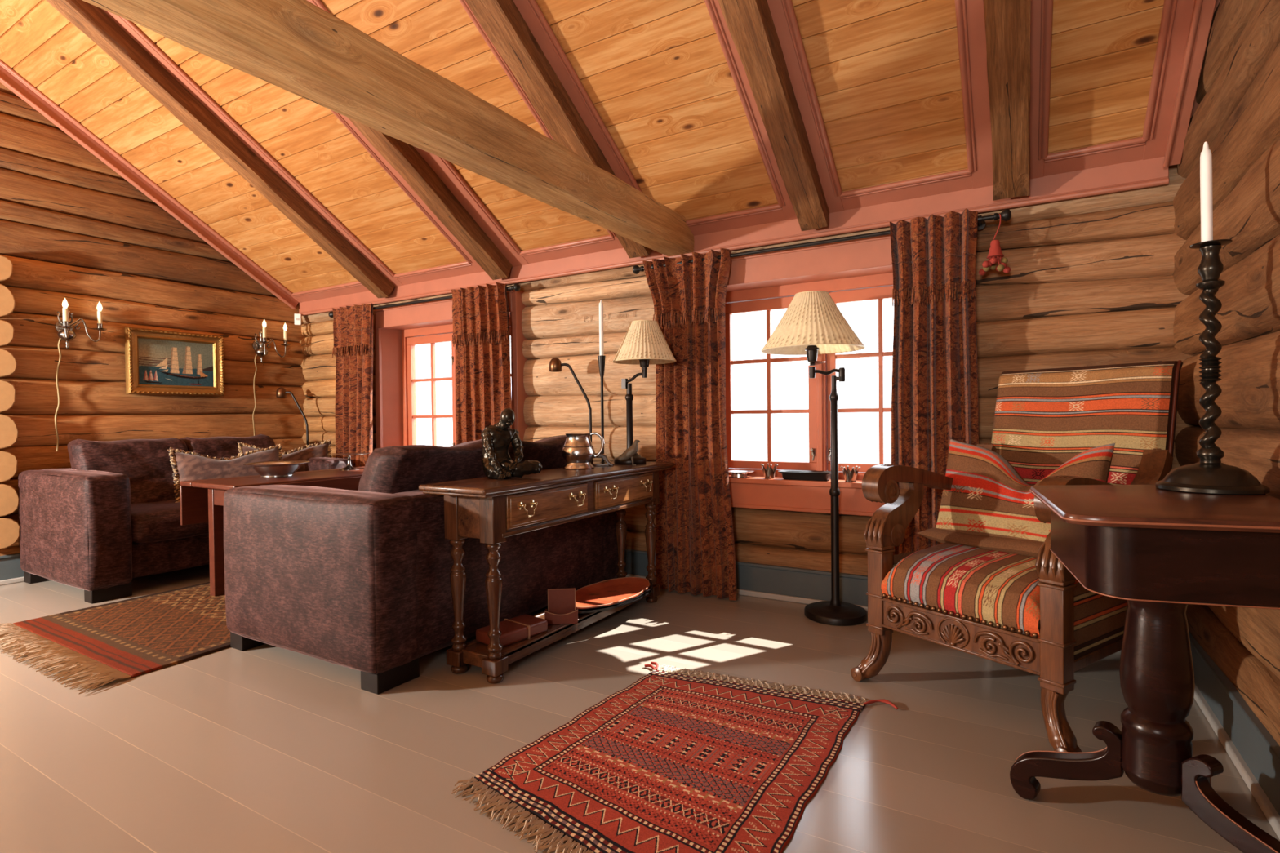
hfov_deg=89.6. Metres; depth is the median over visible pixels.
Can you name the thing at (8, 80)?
trim
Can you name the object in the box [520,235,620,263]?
trim
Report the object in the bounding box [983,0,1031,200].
rafter
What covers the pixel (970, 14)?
trim
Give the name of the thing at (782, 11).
trim
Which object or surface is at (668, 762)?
rug
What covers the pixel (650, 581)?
tray
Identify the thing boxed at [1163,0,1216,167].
trim
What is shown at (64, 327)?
wall sconce
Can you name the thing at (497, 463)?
statue
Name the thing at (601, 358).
candlestick
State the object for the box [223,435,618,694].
sofa
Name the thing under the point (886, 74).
ceiling
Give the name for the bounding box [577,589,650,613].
tray
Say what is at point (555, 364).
reading lamp
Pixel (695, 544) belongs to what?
curtain
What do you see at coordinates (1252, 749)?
baseboard
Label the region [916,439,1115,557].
cushion
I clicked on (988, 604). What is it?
armchair
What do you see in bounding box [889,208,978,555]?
curtain
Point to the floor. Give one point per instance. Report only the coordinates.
(265, 748)
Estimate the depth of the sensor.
5.59 m
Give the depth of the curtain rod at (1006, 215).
3.20 m
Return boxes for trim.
[0,65,298,309]
[102,8,403,286]
[291,280,368,302]
[298,156,1168,315]
[306,0,528,272]
[394,261,478,284]
[458,0,642,248]
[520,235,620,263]
[685,204,786,235]
[704,0,844,220]
[840,168,972,210]
[954,0,1053,188]
[1044,136,1146,176]
[1142,0,1220,159]
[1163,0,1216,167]
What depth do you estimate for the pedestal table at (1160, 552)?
1.39 m
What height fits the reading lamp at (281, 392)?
1.288 m
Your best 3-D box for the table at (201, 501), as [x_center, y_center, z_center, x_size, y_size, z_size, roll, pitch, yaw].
[-2.096,0.630,4.119,0.638,0.650,1.235,0,1,31]
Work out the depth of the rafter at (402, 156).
3.88 m
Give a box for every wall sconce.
[54,297,106,451]
[252,319,290,435]
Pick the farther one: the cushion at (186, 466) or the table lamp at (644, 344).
the cushion at (186, 466)
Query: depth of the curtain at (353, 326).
5.07 m
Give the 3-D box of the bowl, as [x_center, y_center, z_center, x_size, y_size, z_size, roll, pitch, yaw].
[-2.239,0.266,3.978,0.360,0.087,0.360,0,1,31]
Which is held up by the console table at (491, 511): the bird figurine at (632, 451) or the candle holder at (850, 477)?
the bird figurine at (632, 451)
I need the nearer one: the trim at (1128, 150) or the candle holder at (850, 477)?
the trim at (1128, 150)
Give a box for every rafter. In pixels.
[46,0,395,297]
[347,117,512,279]
[466,0,651,257]
[718,0,829,231]
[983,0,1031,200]
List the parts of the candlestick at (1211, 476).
twisted stem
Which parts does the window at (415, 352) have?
sash, glass, frame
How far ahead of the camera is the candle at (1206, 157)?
1.61 m
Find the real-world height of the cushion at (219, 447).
0.466 m
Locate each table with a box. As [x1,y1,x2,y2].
[179,466,364,596]
[418,461,674,684]
[1009,484,1279,852]
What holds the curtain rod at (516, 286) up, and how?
attached to the wall at (1090, 280)
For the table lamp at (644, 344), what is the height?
0.763 m
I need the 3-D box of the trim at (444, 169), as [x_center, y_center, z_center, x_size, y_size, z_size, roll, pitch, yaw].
[-1.805,-2.110,3.005,0.485,2.108,3.363,0,1,31]
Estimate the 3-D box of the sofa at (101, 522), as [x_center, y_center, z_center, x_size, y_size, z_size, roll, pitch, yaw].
[-3.054,0.520,4.513,1.082,0.902,1.690,0,1,31]
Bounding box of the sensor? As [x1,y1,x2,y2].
[293,313,301,324]
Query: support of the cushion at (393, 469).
on the sofa at (359, 580)
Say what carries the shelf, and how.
attached to the console table at (491, 511)
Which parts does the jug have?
handle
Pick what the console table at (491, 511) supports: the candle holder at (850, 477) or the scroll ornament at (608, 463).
the scroll ornament at (608, 463)
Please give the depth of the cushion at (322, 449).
4.97 m
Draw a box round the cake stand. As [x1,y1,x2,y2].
[327,452,369,470]
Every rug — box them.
[0,582,230,694]
[451,661,897,852]
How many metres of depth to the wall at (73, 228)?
4.49 m
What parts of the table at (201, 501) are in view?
leg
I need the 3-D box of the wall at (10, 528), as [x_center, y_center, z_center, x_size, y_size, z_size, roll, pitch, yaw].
[-3.999,-0.151,3.967,0.155,1.812,0.217,0,1,31]
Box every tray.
[575,577,649,608]
[575,579,652,609]
[575,589,646,612]
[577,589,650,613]
[777,470,831,480]
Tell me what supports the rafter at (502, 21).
attached to the ceiling
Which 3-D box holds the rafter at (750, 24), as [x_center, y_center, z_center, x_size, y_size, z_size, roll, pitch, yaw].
[0.043,-2.065,1.896,0.147,2.175,3.367,0,1,31]
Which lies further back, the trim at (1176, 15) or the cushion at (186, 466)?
the cushion at (186, 466)
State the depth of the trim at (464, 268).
4.71 m
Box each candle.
[599,299,604,355]
[1200,142,1213,242]
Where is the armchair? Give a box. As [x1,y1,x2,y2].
[850,360,1182,752]
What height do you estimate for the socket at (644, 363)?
0.070 m
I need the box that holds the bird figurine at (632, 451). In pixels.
[618,440,639,466]
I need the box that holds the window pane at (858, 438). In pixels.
[733,417,891,460]
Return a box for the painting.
[124,327,224,395]
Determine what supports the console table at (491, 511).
on the floor
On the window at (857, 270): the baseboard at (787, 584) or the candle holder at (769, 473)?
the candle holder at (769, 473)
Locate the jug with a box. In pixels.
[561,431,604,469]
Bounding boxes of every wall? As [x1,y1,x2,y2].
[0,82,308,555]
[0,254,20,549]
[298,164,1195,575]
[1172,0,1279,746]
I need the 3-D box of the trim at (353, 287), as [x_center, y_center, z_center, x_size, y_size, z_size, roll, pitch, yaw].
[-2.561,-1.121,5.358,1.025,0.067,0.103,0,1,31]
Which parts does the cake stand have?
plate, stem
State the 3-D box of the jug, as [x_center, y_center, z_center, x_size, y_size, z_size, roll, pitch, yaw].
[-0.296,0.117,3.189,0.186,0.179,0.166,-1,1,-39]
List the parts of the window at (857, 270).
sash, sill, sash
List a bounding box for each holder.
[544,587,577,624]
[760,463,777,479]
[840,466,860,482]
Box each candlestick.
[597,355,605,462]
[1155,239,1270,495]
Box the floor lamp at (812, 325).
[760,290,867,626]
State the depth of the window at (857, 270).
3.46 m
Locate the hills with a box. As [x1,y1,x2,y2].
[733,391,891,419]
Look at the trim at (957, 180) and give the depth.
3.07 m
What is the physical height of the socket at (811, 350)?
0.097 m
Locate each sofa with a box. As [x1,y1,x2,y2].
[17,434,353,604]
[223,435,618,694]
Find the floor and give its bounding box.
[0,564,1279,852]
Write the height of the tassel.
0.266 m
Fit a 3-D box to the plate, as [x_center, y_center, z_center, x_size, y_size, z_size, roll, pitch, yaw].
[0.555,0.266,3.612,0.170,0.034,0.170,0,1,31]
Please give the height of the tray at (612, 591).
0.022 m
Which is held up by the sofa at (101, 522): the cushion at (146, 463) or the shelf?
the cushion at (146, 463)
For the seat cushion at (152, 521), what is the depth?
3.89 m
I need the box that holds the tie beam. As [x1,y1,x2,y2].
[81,0,694,256]
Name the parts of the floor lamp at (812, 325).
lamp shade, swing arm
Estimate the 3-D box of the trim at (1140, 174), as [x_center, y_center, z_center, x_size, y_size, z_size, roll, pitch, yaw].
[-0.412,-1.054,4.168,5.985,0.151,0.083,0,1,31]
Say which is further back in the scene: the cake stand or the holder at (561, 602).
the cake stand
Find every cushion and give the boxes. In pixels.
[66,437,187,503]
[130,499,208,543]
[167,444,283,502]
[179,434,275,458]
[237,439,332,471]
[358,439,485,493]
[507,435,566,470]
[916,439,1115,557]
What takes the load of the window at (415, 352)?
in the wall at (1090, 280)
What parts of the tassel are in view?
cord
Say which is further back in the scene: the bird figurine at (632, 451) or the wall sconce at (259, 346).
the wall sconce at (259, 346)
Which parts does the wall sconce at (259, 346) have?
cord, arm, bulb, arm, bulb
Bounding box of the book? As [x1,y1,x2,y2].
[475,613,547,647]
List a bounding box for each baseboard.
[0,553,24,585]
[624,548,1039,634]
[1188,631,1279,839]
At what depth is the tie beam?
1.99 m
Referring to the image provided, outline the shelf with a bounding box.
[465,611,601,656]
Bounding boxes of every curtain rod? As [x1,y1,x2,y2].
[328,283,520,317]
[632,208,1011,274]
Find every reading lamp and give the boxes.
[275,386,308,445]
[549,357,591,442]
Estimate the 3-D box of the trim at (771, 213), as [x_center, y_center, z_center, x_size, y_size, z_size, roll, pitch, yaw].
[0.446,-1.129,3.576,0.765,0.067,0.103,0,1,31]
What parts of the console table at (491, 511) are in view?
leg, leg, handle, drawer, moulding, shelf rail, handle, handle, leg, drawer, handle, leg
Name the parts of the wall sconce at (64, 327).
cord, bulb, arm, arm, bulb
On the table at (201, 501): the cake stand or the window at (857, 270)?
the cake stand
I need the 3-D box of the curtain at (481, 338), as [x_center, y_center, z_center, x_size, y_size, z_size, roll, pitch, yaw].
[-1.074,-0.010,4.382,0.486,1.880,0.100,0,1,31]
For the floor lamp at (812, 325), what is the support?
on the floor
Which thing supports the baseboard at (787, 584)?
attached to the wall at (1090, 280)
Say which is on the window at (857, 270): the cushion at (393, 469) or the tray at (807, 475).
the tray at (807, 475)
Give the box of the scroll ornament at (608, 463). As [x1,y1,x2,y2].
[590,453,613,466]
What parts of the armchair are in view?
leg, post, panel, armrest, rail, seat, post, leg, backrest, rail, panel, armrest, edge cord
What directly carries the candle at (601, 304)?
on the candlestick at (601, 358)
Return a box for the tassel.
[978,213,1010,275]
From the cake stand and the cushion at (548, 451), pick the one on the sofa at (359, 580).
the cushion at (548, 451)
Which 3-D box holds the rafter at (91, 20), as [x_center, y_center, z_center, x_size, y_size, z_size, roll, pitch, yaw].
[-2.820,-2.056,3.593,0.146,2.175,3.366,0,1,30]
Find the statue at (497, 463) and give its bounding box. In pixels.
[480,408,542,479]
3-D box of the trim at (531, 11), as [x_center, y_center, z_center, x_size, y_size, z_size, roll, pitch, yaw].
[-0.842,-2.113,2.434,0.345,2.108,3.363,0,1,31]
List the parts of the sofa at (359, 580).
armrest, frame, armrest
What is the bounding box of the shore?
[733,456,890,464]
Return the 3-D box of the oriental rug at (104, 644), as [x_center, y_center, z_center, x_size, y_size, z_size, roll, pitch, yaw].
[-2.084,0.958,3.652,1.408,0.025,2.198,0,1,31]
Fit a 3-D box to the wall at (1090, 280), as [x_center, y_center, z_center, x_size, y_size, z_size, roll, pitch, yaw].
[-0.354,-0.156,4.262,6.425,2.400,0.213,0,1,31]
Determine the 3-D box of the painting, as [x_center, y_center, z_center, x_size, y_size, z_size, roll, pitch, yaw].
[-3.461,-0.472,4.826,0.050,0.475,0.640,0,1,31]
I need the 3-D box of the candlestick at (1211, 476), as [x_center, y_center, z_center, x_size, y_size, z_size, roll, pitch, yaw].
[1.437,-0.149,1.624,0.216,0.620,0.216,0,1,31]
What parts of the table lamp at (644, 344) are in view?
swing arm, lamp shade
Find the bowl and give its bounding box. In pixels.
[243,460,310,477]
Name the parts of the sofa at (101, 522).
armrest, frame, seat, armrest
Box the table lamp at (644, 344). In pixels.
[612,320,676,464]
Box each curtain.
[332,303,373,466]
[451,282,511,444]
[642,248,736,600]
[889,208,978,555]
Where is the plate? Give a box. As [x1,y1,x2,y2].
[728,469,754,477]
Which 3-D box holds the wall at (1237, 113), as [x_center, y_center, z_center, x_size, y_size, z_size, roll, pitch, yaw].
[0.587,-1.253,-0.289,0.260,4.700,7.145,0,1,31]
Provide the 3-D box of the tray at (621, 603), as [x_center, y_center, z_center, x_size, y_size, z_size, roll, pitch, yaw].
[-0.156,0.840,3.194,0.315,0.020,0.607,0,1,28]
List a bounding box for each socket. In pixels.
[638,359,650,369]
[804,345,819,365]
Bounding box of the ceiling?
[0,0,1164,293]
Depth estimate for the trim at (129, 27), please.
3.98 m
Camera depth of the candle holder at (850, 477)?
3.27 m
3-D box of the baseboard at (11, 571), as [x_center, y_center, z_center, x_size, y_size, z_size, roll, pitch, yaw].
[-4.673,0.921,2.844,0.036,0.182,6.695,0,1,31]
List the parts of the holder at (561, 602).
panel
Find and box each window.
[373,289,528,448]
[724,234,893,516]

